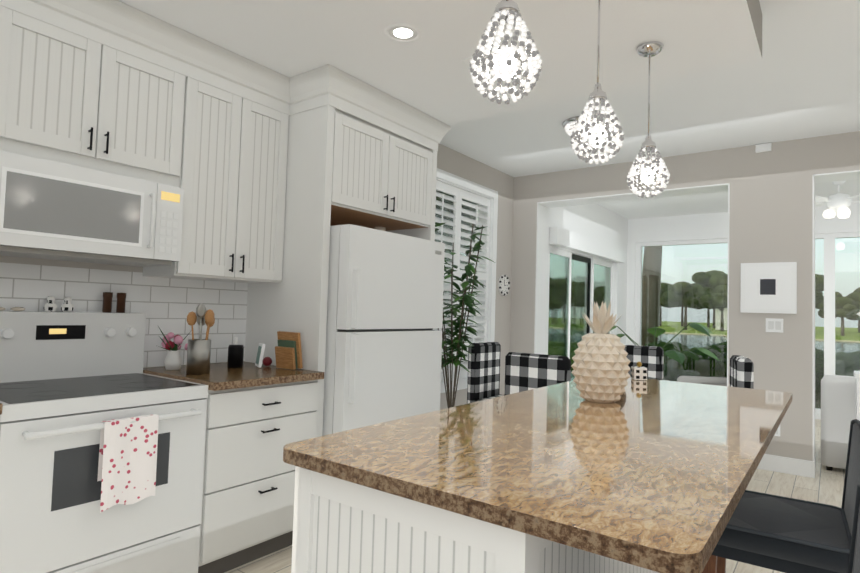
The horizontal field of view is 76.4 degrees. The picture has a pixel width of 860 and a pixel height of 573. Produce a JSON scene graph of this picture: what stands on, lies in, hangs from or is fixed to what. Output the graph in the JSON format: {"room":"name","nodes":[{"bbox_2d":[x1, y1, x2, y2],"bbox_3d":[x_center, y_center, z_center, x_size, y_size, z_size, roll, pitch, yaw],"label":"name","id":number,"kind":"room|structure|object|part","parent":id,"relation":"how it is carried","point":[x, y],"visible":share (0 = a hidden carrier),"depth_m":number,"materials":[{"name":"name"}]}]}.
{"room":"kitchen and dining room","nodes":[
{"label":"kitchen and dining room","id":0,"kind":"room"},
{"bbox_2d":[0,143,513,409],"bbox_3d":[-1.746,-0.070,2.805,0.200,2.850,9.350,0,-3,36],"label":"wall","id":1,"kind":"structure","parent":0,"point":[451,161],"depth_m":5.99,"materials":[{"name":"grey paint"}]},
{"bbox_2d":[0,262,247,367],"bbox_3d":[-2.037,0.135,2.235,0.009,0.507,2.972,0,-3,36],"label":"tile backsplash","id":2,"kind":"structure","parent":1,"relation":"attached to","point":[166,305],"depth_m":2.94,"materials":[{"name":"white tile"}]},
{"bbox_2d":[0,0,347,287],"bbox_3d":[-1.341,-0.664,2.557,0.742,1.200,1.821,0,-3,36],"label":"upper cabinet","id":3,"kind":"object","parent":1,"relation":"attached to","point":[275,175],"depth_m":2.79,"materials":[{"name":"white paint"}]},
{"bbox_2d":[0,150,183,266],"bbox_3d":[-1.589,-0.314,2.482,0.430,0.382,0.778,0,-3,36],"label":"microwave","id":4,"kind":"object","parent":3,"relation":"attached to","point":[51,210],"visible":1,"depth_m":2.35,"materials":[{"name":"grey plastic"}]},
{"bbox_2d":[312,74,450,291],"bbox_3d":[-0.483,-0.588,3.719,0.742,1.200,1.071,0,-3,36],"label":"upper cabinet","id":5,"kind":"object","parent":1,"relation":"attached to","point":[391,145],"depth_m":3.52,"materials":[{"name":"white paint"}]},
{"bbox_2d":[433,168,497,392],"bbox_3d":[0.205,-0.032,5.435,0.218,2.090,1.425,0,-3,36],"label":"window shutters","id":6,"kind":"object","parent":1,"relation":"attached to","point":[463,205],"visible":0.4,"depth_m":5.60,"materials":[{"name":"white wood"}]},
{"bbox_2d":[498,275,509,295],"bbox_3d":[0.828,-0.015,6.098,0.034,0.236,0.236,0,-3,36],"label":"wall clock","id":7,"kind":"object","parent":1,"relation":"attached to","point":[503,285],"visible":1,"depth_m":6.08,"materials":[{"name":"white"}]},
{"bbox_2d":[118,0,761,125],"bbox_3d":[-0.622,-1.387,1.907,2.680,0.230,4.200,0,-3,36],"label":"ceiling","id":8,"kind":"structure","parent":0,"point":[428,72],"depth_m":2.69,"materials":[{"name":"white paint"}]},
{"bbox_2d":[384,23,421,42],"bbox_3d":[-0.130,-1.222,2.641,0.187,0.005,0.187,0,-3,30],"label":"recessed light","id":9,"kind":"object","parent":8,"relation":"in","point":[402,32],"visible":1,"depth_m":2.61,"materials":[{"name":"white plastic"}]},
{"bbox_2d":[462,46,527,74],"bbox_3d":[0.366,-1.194,2.913,0.305,0.007,0.250,0,-3,36],"label":"ceiling vent","id":10,"kind":"object","parent":8,"relation":"in","point":[467,61],"visible":0.06,"depth_m":2.90,"materials":[{"name":"white"}]},
{"bbox_2d":[470,0,541,103],"bbox_3d":[0.217,-0.887,1.528,0.201,0.750,0.199,0,-3,36],"label":"pendant light","id":11,"kind":"object","parent":8,"relation":"hanging from","point":[504,64],"visible":1,"depth_m":1.48,"materials":[{"name":"white glass"}]},
{"bbox_2d":[570,0,624,163],"bbox_3d":[0.650,-0.848,2.115,0.201,0.750,0.199,0,-3,36],"label":"pendant light","id":12,"kind":"object","parent":8,"relation":"hanging from","point":[596,137],"visible":1,"depth_m":2.07,"materials":[{"name":"white glass"}]},
{"bbox_2d":[626,41,669,197],"bbox_3d":[1.077,-0.810,2.693,0.201,0.750,0.199,0,-3,36],"label":"pendant light","id":13,"kind":"object","parent":8,"relation":"hanging from","point":[648,175],"visible":1,"depth_m":2.66,"materials":[{"name":"white glass"}]},
{"bbox_2d":[224,419,845,572],"bbox_3d":[2.472,1.462,1.614,8.400,0.060,12.600,0,-3,36],"label":"floor","id":14,"kind":"structure","parent":0,"point":[824,486],"depth_m":4.14,"materials":[{"name":"brown wood"}]},
{"bbox_2d":[0,311,207,572],"bbox_3d":[-1.482,0.731,2.328,0.750,1.225,0.766,0,-3,36],"label":"range","id":15,"kind":"object","parent":14,"relation":"on","point":[102,442],"visible":1,"depth_m":2.18,"materials":[{"name":"white metal"}]},
{"bbox_2d":[143,361,323,572],"bbox_3d":[-1.079,0.915,2.912,0.734,0.930,0.656,0,-3,36],"label":"base cabinet","id":16,"kind":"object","parent":14,"relation":"on","point":[258,419],"depth_m":2.66,"materials":[{"name":"white paint"}]},
{"bbox_2d":[158,326,191,369],"bbox_3d":[-1.366,0.320,2.915,0.181,0.236,0.133,3,-3,-30],"label":"accessory","id":17,"kind":"object","parent":16,"relation":"on","point":[173,361],"depth_m":2.88,"materials":[{"name":"white ceramic"}]},
{"bbox_2d":[186,303,214,374],"bbox_3d":[-1.161,0.261,2.756,0.110,0.352,0.153,0,-3,36],"label":"utensil crock","id":18,"kind":"object","parent":16,"relation":"on","point":[198,355],"visible":1,"depth_m":2.71,"materials":[{"name":"silver metal"}]},
{"bbox_2d":[227,342,243,367],"bbox_3d":[-1.092,0.391,3.069,0.084,0.125,0.083,0,-3,36],"label":"accessory","id":19,"kind":"object","parent":16,"relation":"on","point":[235,351],"depth_m":3.03,"materials":[{"name":"black ceramic"}]},
{"bbox_2d":[255,343,271,367],"bbox_3d":[-0.945,0.394,3.133,0.095,0.134,0.114,3,-3,-30],"label":"accessory","id":20,"kind":"object","parent":16,"relation":"on","point":[267,361],"depth_m":3.11,"materials":[{"name":"white ceramic"}]},
{"bbox_2d":[275,331,302,369],"bbox_3d":[-0.799,0.359,3.077,0.180,0.205,0.068,0,-3,36],"label":"accessory","id":21,"kind":"object","parent":16,"relation":"on","point":[288,353],"depth_m":3.04,"materials":[{"name":"brown wood"}]},
{"bbox_2d":[322,224,444,435],"bbox_3d":[-0.483,0.504,3.577,0.795,1.846,0.920,0,-3,36],"label":"fridge","id":22,"kind":"object","parent":14,"relation":"on","point":[383,353],"depth_m":3.24,"materials":[{"name":"white metal"}]},
{"bbox_3d":[-0.412,-0.364,3.720,0.122,0.095,0.590,0,-3,36],"label":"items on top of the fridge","id":23,"kind":"part","parent":22,"relation":"part of","materials":[{"name":"white"}]},
{"bbox_2d":[435,223,493,407],"bbox_3d":[0.201,0.469,4.605,0.696,2.048,0.756,0,-3,36],"label":"plant","id":24,"kind":"object","parent":14,"relation":"on","point":[467,301],"visible":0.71,"depth_m":4.52,"materials":[{"name":"green plant"}]},
{"bbox_2d":[291,465,642,572],"bbox_3d":[0.668,0.948,2.020,0.845,0.894,2.290,0,-3,36],"label":"kitchen island","id":25,"kind":"object","parent":14,"relation":"on","point":[339,527],"depth_m":1.20,"materials":[{"name":"white paint"}]},
{"bbox_2d":[283,377,791,572],"bbox_3d":[0.701,0.477,2.028,0.960,0.034,2.360,0,-3,36],"label":"island countertop","id":26,"kind":"structure","parent":25,"relation":"on","point":[651,479],"depth_m":1.30,"materials":[{"name":"brown stone"}]},
{"bbox_2d":[571,301,630,402],"bbox_3d":[0.704,0.264,2.251,0.239,0.410,0.239,0,-3,36],"label":"pineapple","id":27,"kind":"object","parent":26,"relation":"on","point":[600,366],"visible":1,"depth_m":2.18,"materials":[{"name":"beige ceramic"}]},
{"bbox_2d":[631,362,646,379],"bbox_3d":[1.164,0.468,3.043,0.070,0.100,0.070,1,-3,8],"label":"box","id":28,"kind":"object","parent":26,"relation":"on","point":[638,372],"visible":0.98,"depth_m":3.01,"materials":[{"name":"white ceramic"}]},
{"bbox_2d":[467,342,503,403],"bbox_3d":[0.681,1.023,4.956,0.550,1.000,0.480,0,-3,36],"label":"dining chair","id":29,"kind":"object","parent":14,"relation":"on","point":[483,381],"visible":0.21,"depth_m":4.99,"materials":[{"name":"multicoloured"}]},
{"bbox_2d":[504,352,570,395],"bbox_3d":[0.870,0.987,3.991,0.480,1.000,0.550,0,-3,36],"label":"dining chair","id":30,"kind":"object","parent":14,"relation":"on","point":[526,371],"visible":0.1,"depth_m":3.79,"materials":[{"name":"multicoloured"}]},
{"bbox_2d":[571,371,668,380],"bbox_3d":[1.412,1.153,4.557,1.250,0.749,1.250,0,-3,36],"label":"glass dining table","id":31,"kind":"object","parent":14,"relation":"on","point":[572,376],"visible":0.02,"depth_m":4.75,"materials":[{"name":"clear glass"}]},
{"bbox_2d":[624,345,663,378],"bbox_3d":[1.886,1.069,5.165,0.480,1.000,0.550,0,-3,36],"label":"dining chair","id":32,"kind":"object","parent":14,"relation":"on","point":[650,358],"visible":0.12,"depth_m":5.25,"materials":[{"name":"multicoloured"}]},
{"bbox_2d":[610,322,720,364],"bbox_3d":[3.205,1.099,7.606,1.561,1.231,1.569,0,-3,36],"label":"monstera plant","id":33,"kind":"object","parent":14,"relation":"on","point":[679,357],"visible":0.38,"depth_m":7.27,"materials":[{"name":"green plant"}]},
{"bbox_2d":[677,375,726,385],"bbox_3d":[3.055,1.200,5.762,0.660,0.860,0.720,1,-3,6],"label":"chair","id":34,"kind":"object","parent":14,"relation":"on","point":[720,381],"depth_m":6.05,"materials":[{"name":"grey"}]},
{"bbox_2d":[730,355,753,388],"bbox_3d":[2.157,1.037,4.247,0.550,1.000,0.480,1,-3,21],"label":"dining chair","id":35,"kind":"object","parent":14,"relation":"on","point":[741,371],"visible":0.17,"depth_m":3.98,"materials":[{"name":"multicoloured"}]},
{"bbox_2d":[702,419,859,572],"bbox_3d":[1.157,0.906,1.759,0.551,0.984,0.463,0,-3,36],"label":"stool","id":36,"kind":"object","parent":14,"relation":"on","point":[780,533],"visible":0.67,"depth_m":1.67,"materials":[{"name":"black leather"}]},
{"bbox_2d":[821,375,855,470],"bbox_3d":[4.563,1.191,4.507,2.170,0.860,0.920,0,-3,36],"label":"sofa","id":37,"kind":"object","parent":14,"relation":"on","point":[838,404],"visible":0.79,"depth_m":4.72,"materials":[{"name":"white fabric"}]},
{"bbox_2d":[848,485,859,572],"bbox_3d":[0.610,0.857,1.020,0.532,0.984,0.440,0,-3,31],"label":"stool","id":38,"kind":"object","parent":14,"relation":"on","point":[854,562],"visible":1,"depth_m":1.12,"materials":[{"name":"black leather"}]},
{"bbox_2d":[854,371,859,420],"bbox_3d":[4.355,1.142,3.813,2.204,0.885,0.347,0,-3,36],"label":"lattice","id":39,"kind":"object","parent":14,"relation":"on","point":[857,377],"visible":0.6,"depth_m":4.34,"materials":[{"name":"white"}]},
{"bbox_2d":[546,204,627,354],"bbox_3d":[2.230,0.263,7.689,0.200,2.850,3.250,0,-3,36],"label":"wall","id":40,"kind":"structure","parent":0,"point":[600,223],"depth_m":7.93,"materials":[{"name":"white paint"}]},
{"bbox_2d":[548,226,624,370],"bbox_3d":[2.102,0.521,7.388,0.250,2.300,2.580,0,-3,36],"label":"sliding glass door","id":41,"kind":"structure","parent":40,"relation":"in","point":[581,279],"depth_m":7.25,"materials":[{"name":"white"}]},
{"bbox_2d":[439,0,859,218],"bbox_3d":[2.561,-1.463,1.741,8.400,0.100,12.600,0,-3,36],"label":"ceiling","id":42,"kind":"structure","parent":0,"point":[800,79],"depth_m":4.17,"materials":[{"name":"white paint"}]},
{"bbox_2d":[562,116,598,138],"bbox_3d":[1.231,-1.271,4.452,0.310,0.128,0.310,0,-3,36],"label":"flush ceiling light","id":43,"kind":"object","parent":42,"relation":"attached to","point":[568,125],"visible":0.27,"depth_m":4.39,"materials":[{"name":"white glass"}]},
{"bbox_2d":[815,180,859,218],"bbox_3d":[4.492,-0.957,5.993,1.066,0.424,1.041,0,-3,36],"label":"ceiling fan","id":44,"kind":"object","parent":42,"relation":"hanging from","point":[839,203],"visible":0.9,"depth_m":5.91,"materials":[{"name":"white"}]},
{"bbox_2d":[510,131,859,460],"bbox_3d":[4.316,0.163,3.948,8.200,2.850,0.300,0,-3,36],"label":"wall","id":45,"kind":"structure","parent":0,"point":[770,219],"depth_m":4.82,"materials":[{"name":"grey paint"}]},
{"bbox_2d":[534,183,729,385],"bbox_3d":[2.022,0.327,5.630,1.910,2.530,0.304,0,-3,36],"label":"liner","id":46,"kind":"object","parent":45,"relation":"attached to","point":[541,291],"depth_m":6.11,"materials":[{"name":"white paint"}]},
{"bbox_2d":[755,143,771,152],"bbox_3d":[2.952,-1.227,4.840,0.120,0.070,0.030,0,-3,36],"label":"smoke detector","id":47,"kind":"object","parent":45,"relation":"attached to","point":[765,147],"visible":0.98,"depth_m":4.82,"materials":[{"name":"white plastic"}]},
{"bbox_2d":[740,262,796,313],"bbox_3d":[2.944,0.011,4.762,0.415,0.440,0.034,0,-3,36],"label":"framed picture","id":48,"kind":"object","parent":45,"relation":"attached to","point":[770,287],"visible":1,"depth_m":4.74,"materials":[{"name":"white paper"}]},
{"bbox_2d":[766,318,782,332],"bbox_3d":[2.979,0.336,4.729,0.130,0.120,0.010,0,-3,36],"label":"light switch","id":49,"kind":"object","parent":45,"relation":"attached to","point":[774,325],"depth_m":4.73,"materials":[{"name":"white plastic"}]},
{"bbox_2d":[774,425,779,436],"bbox_3d":[2.959,1.221,4.686,0.075,0.120,0.009,0,-3,36],"label":"outlet","id":50,"kind":"object","parent":45,"relation":"attached to","point":[777,433],"depth_m":4.67,"materials":[{"name":"white plastic"}]},
{"bbox_2d":[757,454,815,477],"bbox_3d":[2.910,1.512,4.700,0.652,0.135,0.016,0,-3,36],"label":"baseboard","id":51,"kind":"structure","parent":45,"relation":"attached to","point":[792,466],"depth_m":4.61,"materials":[{"name":"white"}]},
{"bbox_2d":[812,170,859,460],"bbox_3d":[4.806,0.322,3.576,3.770,2.530,0.304,0,-3,36],"label":"liner","id":52,"kind":"object","parent":45,"relation":"attached to","point":[846,175],"depth_m":4.60,"materials":[{"name":"white"}]},
{"bbox_2d":[626,202,859,419],"bbox_3d":[6.394,0.337,6.510,7.900,2.850,0.200,0,-3,36],"label":"wall","id":53,"kind":"structure","parent":0,"point":[689,227],"depth_m":8.35,"materials":[{"name":"white paint"}]},
{"bbox_2d":[635,232,859,414],"bbox_3d":[6.187,0.496,6.634,7.180,2.410,0.090,0,-3,36],"label":"window","id":54,"kind":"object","parent":53,"relation":"in","point":[829,317],"visible":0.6,"depth_m":8.06,"materials":[{"name":"white"}]},
{"label":"outside","id":55,"kind":"structure","parent":0,"visible":0},
{"bbox_2d":[659,321,859,342],"bbox_3d":[47.077,5.306,51.954,260.000,0.535,260.000,0,-3,36],"label":"lawn","id":56,"kind":"structure","parent":55,"point":[666,329],"depth_m":61.80,"materials":[{"name":"green plant"}]},
{"bbox_2d":[641,246,661,345],"bbox_3d":[-1.675,-4.023,16.351,23.456,12.155,22.399,0,-3,36],"label":"trees","id":57,"kind":"object","parent":56,"relation":"on","point":[650,303],"depth_m":15.44,"materials":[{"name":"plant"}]},
{"bbox_2d":[644,340,859,408],"bbox_3d":[3.154,0.672,6.465,14.422,2.576,7.941,0,-3,36],"label":"planting","id":58,"kind":"object","parent":56,"relation":"on","point":[721,350],"depth_m":8.51,"materials":[{"name":"green plant"}]},
{"bbox_2d":[658,333,859,352],"bbox_3d":[28.818,3.574,27.210,260.000,0.140,26.400,0,-3,36],"label":"lake water","id":59,"kind":"structure","parent":56,"relation":"on","point":[698,339],"depth_m":35.49,"materials":[{"name":"grey liquid"}]},
{"bbox_2d":[659,270,859,335],"bbox_3d":[36.134,1.493,79.062,178.147,8.845,45.571,0,-3,36],"label":"trees","id":60,"kind":"object","parent":56,"relation":"on","point":[689,291],"depth_m":63.27,"materials":[{"name":"green plant"}]}
]}

